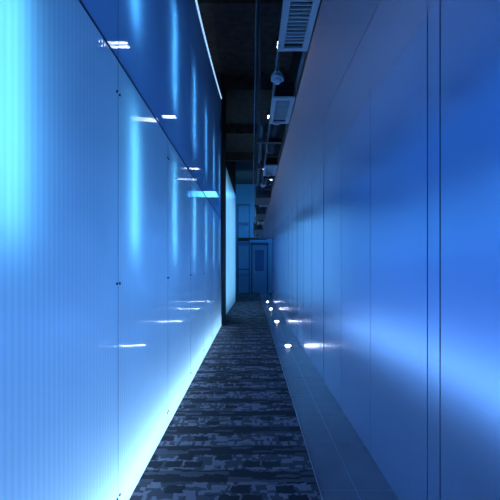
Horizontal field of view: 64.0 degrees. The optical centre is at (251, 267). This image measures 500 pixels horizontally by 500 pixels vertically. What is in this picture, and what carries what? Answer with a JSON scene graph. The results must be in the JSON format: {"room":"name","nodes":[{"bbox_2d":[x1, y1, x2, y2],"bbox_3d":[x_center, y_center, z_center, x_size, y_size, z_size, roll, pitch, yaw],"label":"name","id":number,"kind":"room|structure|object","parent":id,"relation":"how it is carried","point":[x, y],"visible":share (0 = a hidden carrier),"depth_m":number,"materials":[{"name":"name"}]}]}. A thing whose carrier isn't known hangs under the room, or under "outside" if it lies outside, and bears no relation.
{"room":"office corridor","nodes":[
{"label":"office corridor","id":0,"kind":"room"},
{"bbox_2d":[215,72,225,325],"bbox_3d":[-0.930,-1.550,9.650,0.520,5.700,1.300,0,0,0],"label":"pillar","id":1,"kind":"structure","parent":0,"point":[219,76],"depth_m":9.40,"materials":[{"name":"metal"}]},
{"bbox_2d":[129,293,321,499],"bbox_3d":[-0.399,1.350,9.250,1.582,0.100,23.500,0,0,0],"label":"floor","id":2,"kind":"structure","parent":0,"point":[235,433],"depth_m":3.18,"materials":[{"name":"carpet"}]},
{"bbox_2d":[0,0,220,499],"bbox_3d":[-0.690,-1.250,3.250,0.001,5.100,11.500,0,0,0],"label":"panels","id":3,"kind":"object","parent":2,"relation":"on","point":[93,368],"visible":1,"depth_m":1.77,"materials":[{"name":"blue glass"}]},
{"bbox_2d":[79,0,221,499],"bbox_3d":[-0.692,-1.250,3.441,0.016,5.100,11.881,0,0,0],"label":"joint","id":4,"kind":"object","parent":3,"relation":"attached to","point":[80,1],"visible":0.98,"depth_m":2.19,"materials":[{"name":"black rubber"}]},
{"bbox_2d":[196,0,221,98],"bbox_3d":[-0.700,-3.555,3.252,0.048,0.575,11.504,0,0,0],"label":"lamp","id":5,"kind":"object","parent":3,"relation":"attached to","point":[196,0],"visible":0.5,"depth_m":5.97,"materials":[{"name":"white plastic"}]},
{"bbox_2d":[237,204,266,292],"bbox_3d":[0.000,-1.005,20.550,1.500,4.610,0.300,0,0,0],"label":"screen frame","id":6,"kind":"object","parent":2,"relation":"on","point":[249,238],"visible":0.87,"depth_m":20.65,"materials":[{"name":"blue metal"}]},
{"bbox_2d":[261,299,322,499],"bbox_3d":[0.395,1.323,9.250,0.006,0.053,23.500,0,0,0],"label":"trim","id":7,"kind":"structure","parent":2,"relation":"attached to","point":[261,299],"depth_m":3.13,"materials":[{"name":"silver metal"}]},
{"bbox_2d":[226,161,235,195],"bbox_3d":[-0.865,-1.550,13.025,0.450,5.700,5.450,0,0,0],"label":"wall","id":8,"kind":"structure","parent":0,"point":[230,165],"depth_m":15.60,"materials":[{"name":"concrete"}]},
{"bbox_2d":[226,168,235,313],"bbox_3d":[-0.685,-0.750,12.950,0.001,4.100,5.301,0,0,1],"label":"panel","id":9,"kind":"object","parent":8,"relation":"attached to","point":[230,195],"visible":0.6,"depth_m":12.79,"materials":[{"name":"glass"}]},
{"bbox_2d":[197,0,292,183],"bbox_3d":[0.455,-4.300,9.300,3.490,0.400,23.600,0,0,0],"label":"ceiling","id":10,"kind":"structure","parent":0,"point":[228,25],"depth_m":8.56,"materials":[{"name":"concrete"}]},
{"bbox_2d":[253,0,320,238],"bbox_3d":[0.160,-2.740,6.900,0.289,3.280,18.800,0,0,0],"label":"ceiling services","id":11,"kind":"structure","parent":10,"relation":"hanging from","point":[298,17],"depth_m":2.91,"materials":[{"name":"black metal"}]},
{"bbox_2d":[236,184,271,292],"bbox_3d":[0.505,-1.550,21.050,3.390,5.700,0.100,0,0,0],"label":"wall","id":12,"kind":"structure","parent":0,"point":[244,192],"depth_m":21.00,"materials":[{"name":"paint"}]},
{"bbox_2d":[251,243,267,292],"bbox_3d":[0.400,-0.005,20.963,0.880,2.610,0.070,0,0,0],"label":"door","id":13,"kind":"structure","parent":12,"relation":"in","point":[259,251],"depth_m":20.97,"materials":[{"name":"wood"}]},
{"bbox_2d":[260,293,397,499],"bbox_3d":[0.614,1.350,9.250,0.432,0.100,23.500,0,0,0],"label":"floor strip","id":14,"kind":"object","parent":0,"point":[344,469],"visible":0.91,"depth_m":3.14,"materials":[{"name":"grey tile"}]},
{"bbox_2d":[260,0,436,238],"bbox_3d":[0.570,-1.206,6.900,0.520,0.047,18.800,0,0,0],"label":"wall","id":15,"kind":"structure","parent":0,"point":[354,44],"depth_m":2.48,"materials":[{"name":"white paint"}]},
{"bbox_2d":[272,0,499,499],"bbox_3d":[0.883,-1.550,6.900,0.134,5.700,18.800,0,0,0],"label":"wall","id":16,"kind":"structure","parent":0,"point":[386,267],"depth_m":1.98,"materials":[{"name":"paint"}]}
]}

